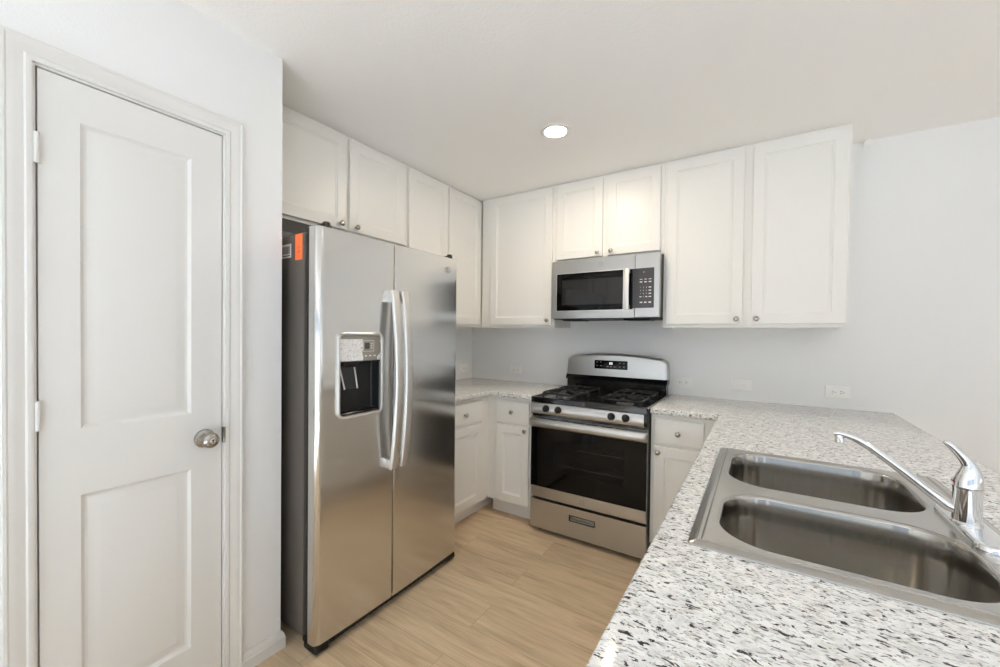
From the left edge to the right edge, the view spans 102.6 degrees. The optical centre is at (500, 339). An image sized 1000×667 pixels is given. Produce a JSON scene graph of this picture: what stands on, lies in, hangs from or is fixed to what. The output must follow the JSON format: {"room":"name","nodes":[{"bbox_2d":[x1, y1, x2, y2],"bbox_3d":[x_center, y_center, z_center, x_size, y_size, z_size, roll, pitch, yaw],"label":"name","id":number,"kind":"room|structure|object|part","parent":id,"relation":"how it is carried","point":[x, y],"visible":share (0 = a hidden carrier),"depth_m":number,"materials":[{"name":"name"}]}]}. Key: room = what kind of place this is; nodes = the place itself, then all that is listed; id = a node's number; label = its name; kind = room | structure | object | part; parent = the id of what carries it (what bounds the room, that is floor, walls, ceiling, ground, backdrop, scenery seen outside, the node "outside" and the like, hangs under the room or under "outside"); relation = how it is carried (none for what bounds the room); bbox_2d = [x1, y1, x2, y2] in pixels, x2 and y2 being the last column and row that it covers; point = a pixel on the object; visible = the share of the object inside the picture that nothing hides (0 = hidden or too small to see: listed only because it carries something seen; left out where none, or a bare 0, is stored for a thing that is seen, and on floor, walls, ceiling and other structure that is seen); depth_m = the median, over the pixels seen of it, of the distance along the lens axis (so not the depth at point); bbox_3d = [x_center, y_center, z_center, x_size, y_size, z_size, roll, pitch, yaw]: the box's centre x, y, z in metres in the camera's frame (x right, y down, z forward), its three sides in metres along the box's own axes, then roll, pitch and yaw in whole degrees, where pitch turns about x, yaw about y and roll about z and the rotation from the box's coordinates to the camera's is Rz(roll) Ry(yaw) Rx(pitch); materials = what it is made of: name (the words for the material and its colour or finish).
{"room":"kitchen","nodes":[
{"label":"kitchen","id":0,"kind":"room"},
{"bbox_2d":[0,0,282,666],"bbox_3d":[-2.209,0.072,0.338,0.728,2.452,3.645,1,1,33],"label":"wall","id":1,"kind":"structure","parent":0,"point":[172,47],"depth_m":1.56,"materials":[{"name":"white paint"}]},
{"bbox_2d":[0,24,243,666],"bbox_3d":[-1.197,0.240,1.324,0.134,2.112,0.582,1,1,33],"label":"trim","id":2,"kind":"structure","parent":1,"relation":"attached to","point":[21,54],"depth_m":1.09,"materials":[{"name":"white paint"}]},
{"bbox_3d":[-1.041,0.352,1.499,0.038,0.057,0.008,1,1,33],"label":"strike plate","id":3,"kind":"part","parent":2,"relation":"part of","materials":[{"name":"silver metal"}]},
{"bbox_2d":[33,68,221,666],"bbox_3d":[-1.146,0.269,1.286,0.106,2.033,0.459,1,1,33],"label":"door","id":4,"kind":"structure","parent":1,"relation":"in","point":[127,407],"depth_m":1.26,"materials":[{"name":"white paint"}]},
{"bbox_3d":[-1.039,0.355,1.426,0.068,0.066,0.066,1,1,33],"label":"knob","id":5,"kind":"part","parent":4,"relation":"part of","materials":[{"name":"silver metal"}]},
{"bbox_2d":[243,630,285,666],"bbox_3d":[-1.098,1.256,1.709,0.342,0.072,0.177,1,1,33],"label":"baseboard","id":6,"kind":"structure","parent":1,"relation":"attached to","point":[257,654],"depth_m":1.62,"materials":[{"name":"white paint"}]},
{"bbox_2d":[282,231,472,379],"bbox_3d":[-0.927,0.052,2.894,0.100,2.452,2.270,1,1,33],"label":"wall","id":7,"kind":"structure","parent":0,"point":[464,335],"depth_m":3.71,"materials":[{"name":"white paint"}]},
{"bbox_2d":[282,104,405,245],"bbox_3d":[-0.991,-0.886,2.346,0.353,0.557,0.930,1,1,33],"label":"upper cabinet","id":8,"kind":"object","parent":7,"relation":"attached to","point":[329,175],"visible":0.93,"depth_m":2.22,"materials":[{"name":"white paint"}]},
{"bbox_3d":[-0.994,-0.880,2.084,0.020,0.521,0.439,1,1,33],"label":"door","id":9,"kind":"part","parent":8,"relation":"part of","materials":[{"name":"white paint"}]},
{"bbox_3d":[-0.747,-0.883,2.465,0.020,0.521,0.428,1,1,33],"label":"door","id":10,"kind":"part","parent":8,"relation":"part of","materials":[{"name":"white paint"}]},
{"bbox_2d":[406,165,447,255],"bbox_3d":[-0.628,-0.636,2.913,0.353,1.065,0.410,1,1,33],"label":"upper cabinet","id":11,"kind":"object","parent":7,"relation":"attached to","point":[426,196],"visible":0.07,"depth_m":2.81,"materials":[{"name":"white paint"}]},
{"bbox_2d":[460,364,467,372],"bbox_3d":[-0.335,0.265,3.712,0.008,0.073,0.115,1,1,33],"label":"wall outlet","id":12,"kind":"object","parent":7,"relation":"attached to","point":[463,368],"visible":1,"depth_m":3.71,"materials":[{"name":"white plastic"}]},
{"bbox_2d":[447,185,482,327],"bbox_3d":[-0.314,-0.639,3.399,0.353,1.065,0.743,1,1,33],"label":"upper cabinet","id":13,"kind":"object","parent":7,"relation":"attached to","point":[464,211],"visible":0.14,"depth_m":3.21,"materials":[{"name":"white paint"}]},
{"bbox_2d":[255,501,641,666],"bbox_3d":[0.323,1.362,-0.011,5.400,0.060,6.000,1,1,33],"label":"floor","id":14,"kind":"structure","parent":0,"point":[513,592],"depth_m":1.93,"materials":[{"name":"brown wood"}]},
{"bbox_2d":[281,221,456,654],"bbox_3d":[-0.783,0.399,2.162,0.859,1.782,0.889,1,1,33],"label":"refrigerator","id":15,"kind":"object","parent":14,"relation":"on","point":[368,373],"visible":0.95,"depth_m":1.77,"materials":[{"name":"grey metal"}]},
{"bbox_2d":[281,232,307,635],"bbox_3d":[-0.860,0.390,2.212,0.675,1.687,0.877,1,1,33],"label":"panel","id":16,"kind":"object","parent":15,"relation":"in","point":[294,247],"depth_m":1.70,"materials":[{"name":"grey metal"}]},
{"bbox_3d":[-0.650,0.392,1.776,0.065,1.705,0.387,1,1,33],"label":"freezer door","id":17,"kind":"part","parent":15,"relation":"part of","materials":[{"name":"silver metal"}]},
{"bbox_3d":[-0.616,0.152,1.770,0.020,0.368,0.240,1,1,33],"label":"dispenser frame","id":18,"kind":"part","parent":15,"relation":"part of","materials":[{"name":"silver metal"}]},
{"bbox_3d":[-0.619,0.036,1.771,0.014,0.116,0.216,1,1,33],"label":"dispenser panel","id":19,"kind":"part","parent":15,"relation":"part of","materials":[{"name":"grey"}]},
{"bbox_3d":[-0.498,0.188,1.882,0.083,0.838,0.043,1,1,33],"label":"handle","id":20,"kind":"part","parent":15,"relation":"part of","materials":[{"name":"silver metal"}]},
{"bbox_3d":[-0.464,0.187,1.934,0.083,0.838,0.043,1,1,33],"label":"handle","id":21,"kind":"part","parent":15,"relation":"part of","materials":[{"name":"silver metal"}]},
{"bbox_3d":[-0.406,0.389,2.154,0.065,1.705,0.491,1,1,33],"label":"fresh food door","id":22,"kind":"part","parent":15,"relation":"part of","materials":[{"name":"silver metal"}]},
{"bbox_2d":[454,396,492,523],"bbox_3d":[-0.327,0.842,3.147,0.655,0.878,1.198,1,1,33],"label":"base cabinet","id":23,"kind":"object","parent":14,"relation":"on","point":[471,416],"visible":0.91,"depth_m":2.80,"materials":[{"name":"white paint"}]},
{"bbox_3d":[-0.256,0.879,2.722,0.020,0.562,0.422,1,1,33],"label":"door","id":24,"kind":"part","parent":23,"relation":"part of","materials":[{"name":"white paint"}]},
{"bbox_3d":[-0.252,0.506,2.717,0.020,0.140,0.422,1,1,33],"label":"drawer","id":25,"kind":"part","parent":23,"relation":"part of","materials":[{"name":"white paint"}]},
{"bbox_2d":[456,378,565,401],"bbox_3d":[-0.179,0.388,3.045,0.997,0.035,1.203,1,1,33],"label":"countertop","id":26,"kind":"structure","parent":23,"relation":"on","point":[468,388],"depth_m":3.06,"materials":[{"name":"stone"}]},
{"bbox_2d":[487,395,532,518],"bbox_3d":[0.221,0.849,3.115,0.388,0.878,0.655,1,1,33],"label":"base cabinet","id":27,"kind":"object","parent":14,"relation":"on","point":[509,429],"visible":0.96,"depth_m":2.87,"materials":[{"name":"white paint"}]},
{"bbox_3d":[0.084,0.884,2.858,0.269,0.556,0.020,1,1,33],"label":"door","id":28,"kind":"part","parent":27,"relation":"part of","materials":[{"name":"white paint"}]},
{"bbox_3d":[0.088,0.514,2.853,0.269,0.152,0.020,1,1,33],"label":"drawer","id":29,"kind":"part","parent":27,"relation":"part of","materials":[{"name":"white paint"}]},
{"bbox_2d":[529,353,669,558],"bbox_3d":[0.693,0.701,2.772,0.764,1.194,0.693,1,1,33],"label":"gas range","id":30,"kind":"object","parent":14,"relation":"on","point":[591,434],"visible":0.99,"depth_m":2.54,"materials":[{"name":"grey metal"}]},
{"bbox_3d":[0.294,0.455,2.641,0.047,0.047,0.034,1,1,33],"label":"burner knob","id":31,"kind":"part","parent":30,"relation":"part of","materials":[{"name":"black plastic"}]},
{"bbox_3d":[0.367,0.457,2.594,0.047,0.047,0.034,1,1,33],"label":"burner knob","id":32,"kind":"part","parent":30,"relation":"part of","materials":[{"name":"black plastic"}]},
{"bbox_3d":[0.445,0.390,2.758,0.112,0.013,0.112,1,1,33],"label":"burner","id":33,"kind":"part","parent":30,"relation":"part of","materials":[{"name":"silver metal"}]},
{"bbox_3d":[0.513,1.145,2.528,0.173,0.040,0.008,1,1,33],"label":"drawer pull","id":34,"kind":"part","parent":30,"relation":"part of","materials":[{"name":"silver metal"}]},
{"bbox_3d":[0.530,1.172,2.536,0.756,0.190,0.036,1,1,33],"label":"storage drawer","id":35,"kind":"part","parent":30,"relation":"part of","materials":[{"name":"silver metal"}]},
{"bbox_3d":[0.531,0.462,2.530,0.734,0.074,0.041,1,1,33],"label":"control panel","id":36,"kind":"part","parent":30,"relation":"part of","materials":[{"name":"silver metal"}]},
{"bbox_2d":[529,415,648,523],"bbox_3d":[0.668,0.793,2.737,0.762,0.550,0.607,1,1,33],"label":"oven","id":37,"kind":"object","parent":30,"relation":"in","point":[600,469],"depth_m":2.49,"materials":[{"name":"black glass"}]},
{"bbox_2d":[533,413,650,549],"bbox_3d":[0.708,0.847,2.800,0.758,0.842,0.598,1,1,33],"label":"oven","id":38,"kind":"object","parent":30,"relation":"in","point":[647,524],"depth_m":2.37,"materials":[{"name":"glass"}]},
{"bbox_2d":[531,387,668,414],"bbox_3d":[0.694,0.403,2.763,0.764,0.038,0.612,1,1,33],"label":"cooktop","id":39,"kind":"object","parent":30,"relation":"in","point":[592,401],"depth_m":2.62,"materials":[{"name":"black metal"}]},
{"bbox_3d":[0.660,0.462,2.404,0.047,0.047,0.034,1,1,33],"label":"burner knob","id":40,"kind":"part","parent":30,"relation":"part of","materials":[{"name":"black plastic"}]},
{"bbox_3d":[0.829,0.189,3.012,0.251,0.065,0.005,1,1,33],"label":"display panel","id":41,"kind":"part","parent":30,"relation":"part of","materials":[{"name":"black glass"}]},
{"bbox_3d":[0.789,0.397,2.535,0.112,0.013,0.112,1,1,33],"label":"burner","id":42,"kind":"part","parent":30,"relation":"part of","materials":[{"name":"black metal"}]},
{"bbox_3d":[0.732,0.464,2.357,0.047,0.047,0.034,1,1,33],"label":"burner knob","id":43,"kind":"part","parent":30,"relation":"part of","materials":[{"name":"black plastic"}]},
{"bbox_2d":[649,414,714,542],"bbox_3d":[1.190,0.868,2.487,0.374,0.878,0.655,1,1,33],"label":"base cabinet","id":44,"kind":"object","parent":14,"relation":"on","point":[676,442],"visible":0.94,"depth_m":2.28,"materials":[{"name":"white paint"}]},
{"bbox_3d":[1.000,0.898,2.264,0.260,0.565,0.020,1,1,33],"label":"door","id":45,"kind":"part","parent":44,"relation":"part of","materials":[{"name":"white paint"}]},
{"bbox_3d":[1.005,0.527,2.259,0.260,0.142,0.020,1,1,33],"label":"drawer","id":46,"kind":"part","parent":44,"relation":"part of","materials":[{"name":"white paint"}]},
{"bbox_3d":[0.793,0.884,1.021,0.645,0.878,0.948,1,1,33],"label":"base cabinet","id":47,"kind":"object","parent":14,"relation":"on","visible":0},
{"bbox_2d":[586,395,999,666],"bbox_3d":[0.946,0.423,1.377,1.159,0.035,2.778,1,1,33],"label":"countertop","id":48,"kind":"structure","parent":47,"relation":"on","point":[684,604],"depth_m":0.63,"materials":[{"name":"stone"}]},
{"bbox_2d":[687,448,999,627],"bbox_3d":[0.828,0.489,0.993,0.559,0.176,0.824,1,1,33],"label":"sink","id":49,"kind":"object","parent":48,"relation":"in","point":[869,530],"visible":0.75,"depth_m":0.93,"materials":[{"name":"grey metal"}]},
{"bbox_3d":[0.910,0.488,1.168,0.430,0.176,0.370,1,1,33],"label":"bowl","id":50,"kind":"part","parent":49,"relation":"part of","materials":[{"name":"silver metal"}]},
{"bbox_3d":[0.692,0.490,0.824,0.430,0.176,0.312,1,1,33],"label":"bowl","id":51,"kind":"part","parent":49,"relation":"part of","materials":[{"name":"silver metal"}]},
{"bbox_2d":[833,430,999,556],"bbox_3d":[0.918,0.309,0.905,0.260,0.187,0.256,1,1,33],"label":"kitchen faucet","id":52,"kind":"object","parent":48,"relation":"on","point":[963,513],"visible":1,"depth_m":0.84,"materials":[{"name":"silver metal"}]},
{"bbox_3d":[0.908,0.298,0.926,0.218,0.152,0.037,1,1,38],"label":"spout","id":53,"kind":"part","parent":52,"relation":"part of","materials":[{"name":"silver metal"}]},
{"bbox_3d":[0.987,0.264,0.855,0.061,0.094,0.044,1,1,33],"label":"lever handle","id":54,"kind":"part","parent":52,"relation":"part of","materials":[{"name":"silver metal"}]},
{"bbox_2d":[949,484,984,527],"bbox_3d":[0.993,0.351,0.852,0.049,0.077,0.049,1,1,33],"label":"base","id":55,"kind":"object","parent":52,"relation":"on","point":[966,504],"depth_m":0.84,"materials":[{"name":"silver metal"}]},
{"bbox_3d":[1.001,0.397,0.852,0.060,0.015,0.256,1,1,33],"label":"deck plate","id":56,"kind":"part","parent":52,"relation":"part of","materials":[{"name":"silver metal"}]},
{"bbox_2d":[181,0,999,201],"bbox_3d":[0.351,-1.150,-0.045,5.400,0.060,6.000,1,1,33],"label":"ceiling","id":57,"kind":"structure","parent":0,"point":[462,94],"depth_m":1.71,"materials":[{"name":"white paint"}]},
{"bbox_2d":[540,124,570,138],"bbox_3d":[0.305,-1.149,2.213,0.168,0.004,0.168,1,1,33],"label":"recessed light","id":58,"kind":"object","parent":57,"relation":"in","point":[552,131],"visible":1,"depth_m":2.21,"materials":[{"name":"white plastic"}]},
{"bbox_2d":[472,116,999,473],"bbox_3d":[1.941,0.090,2.447,5.400,2.452,0.100,1,1,33],"label":"wall","id":59,"kind":"structure","parent":0,"point":[920,344],"depth_m":2.22,"materials":[{"name":"white paint"}]},
{"bbox_2d":[510,366,521,374],"bbox_3d":[0.135,0.269,3.554,0.115,0.073,0.008,1,1,33],"label":"wall outlet","id":60,"kind":"object","parent":59,"relation":"attached to","point":[513,369],"visible":1,"depth_m":3.55,"materials":[{"name":"white plastic"}]},
{"bbox_2d":[482,185,570,327],"bbox_3d":[0.201,-0.632,3.299,0.674,1.065,0.353,1,1,33],"label":"upper cabinet","id":61,"kind":"object","parent":59,"relation":"attached to","point":[519,246],"visible":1,"depth_m":3.17,"materials":[{"name":"white paint"}]},
{"bbox_3d":[0.156,-0.631,3.161,0.556,1.024,0.020,1,1,33],"label":"door","id":62,"kind":"part","parent":61,"relation":"part of","materials":[{"name":"white paint"}]},
{"bbox_2d":[556,162,664,261],"bbox_3d":[0.808,-0.859,2.903,0.765,0.587,0.353,1,1,33],"label":"upper cabinet","id":63,"kind":"object","parent":59,"relation":"attached to","point":[622,213],"visible":0.98,"depth_m":2.75,"materials":[{"name":"white paint"}]},
{"bbox_3d":[0.571,-0.862,2.891,0.345,0.545,0.020,1,1,33],"label":"door","id":64,"kind":"part","parent":63,"relation":"part of","materials":[{"name":"white paint"}]},
{"bbox_2d":[552,252,663,321],"bbox_3d":[0.784,-0.347,2.868,0.746,0.427,0.441,1,1,33],"label":"microwave","id":65,"kind":"object","parent":63,"relation":"attached to","point":[625,287],"visible":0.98,"depth_m":2.69,"materials":[{"name":"grey metal"}]},
{"bbox_3d":[0.633,-0.355,2.778,0.591,0.410,0.036,1,1,33],"label":"door","id":66,"kind":"part","parent":65,"relation":"part of","materials":[{"name":"silver metal"}]},
{"bbox_3d":[0.823,-0.331,2.607,0.032,0.265,0.045,1,1,33],"label":"handle","id":67,"kind":"part","parent":65,"relation":"part of","materials":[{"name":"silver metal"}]},
{"bbox_3d":[0.891,-0.856,2.683,0.346,0.545,0.020,1,1,33],"label":"door","id":68,"kind":"part","parent":63,"relation":"part of","materials":[{"name":"white paint"}]},
{"bbox_2d":[674,377,691,387],"bbox_3d":[1.282,0.298,2.811,0.115,0.073,0.008,1,1,33],"label":"wall outlet","id":69,"kind":"object","parent":59,"relation":"attached to","point":[686,382],"visible":1,"depth_m":2.81,"materials":[{"name":"white plastic"}]},
{"bbox_2d":[731,379,751,391],"bbox_3d":[1.574,0.299,2.619,0.115,0.073,0.011,1,1,33],"label":"wall outlet","id":70,"kind":"object","parent":59,"relation":"attached to","point":[736,385],"visible":1,"depth_m":2.62,"materials":[{"name":"white plastic"}]},
{"bbox_2d":[663,123,852,328],"bbox_3d":[1.513,-0.605,2.448,0.917,1.065,0.353,1,1,33],"label":"upper cabinet","id":71,"kind":"object","parent":59,"relation":"attached to","point":[757,235],"visible":1,"depth_m":2.28,"materials":[{"name":"white paint"}]},
{"bbox_3d":[1.246,-0.609,2.455,0.421,1.024,0.020,1,1,33],"label":"door","id":72,"kind":"part","parent":71,"relation":"part of","materials":[{"name":"white paint"}]},
{"bbox_3d":[1.634,-0.601,2.203,0.421,1.024,0.020,1,1,33],"label":"door","id":73,"kind":"part","parent":71,"relation":"part of","materials":[{"name":"white paint"}]},
{"bbox_2d":[825,385,849,398],"bbox_3d":[1.983,0.309,2.357,0.115,0.073,0.008,1,1,33],"label":"wall outlet","id":74,"kind":"object","parent":59,"relation":"attached to","point":[839,392],"visible":1,"depth_m":2.35,"materials":[{"name":"white plastic"}]},
{"bbox_2d":[830,390,836,394],"bbox_3d":[1.965,0.309,2.365,0.033,0.029,0.003,1,1,33],"label":"receptacle","id":75,"kind":"object","parent":74,"relation":"attached to","point":[832,392],"depth_m":2.36,"materials":[{"name":"grey plastic"}]},
{"bbox_2d":[838,390,845,394],"bbox_3d":[1.998,0.309,2.344,0.033,0.029,0.003,1,1,33],"label":"receptacle","id":76,"kind":"object","parent":74,"relation":"attached to","point":[840,392],"depth_m":2.34,"materials":[{"name":"grey plastic"}]},
{"bbox_2d":[863,139,872,148],"bbox_3d":[2.079,-1.110,2.264,0.040,0.040,0.044,1,1,33],"label":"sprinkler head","id":77,"kind":"object","parent":59,"relation":"attached to","point":[868,143],"visible":1,"depth_m":2.25}
]}

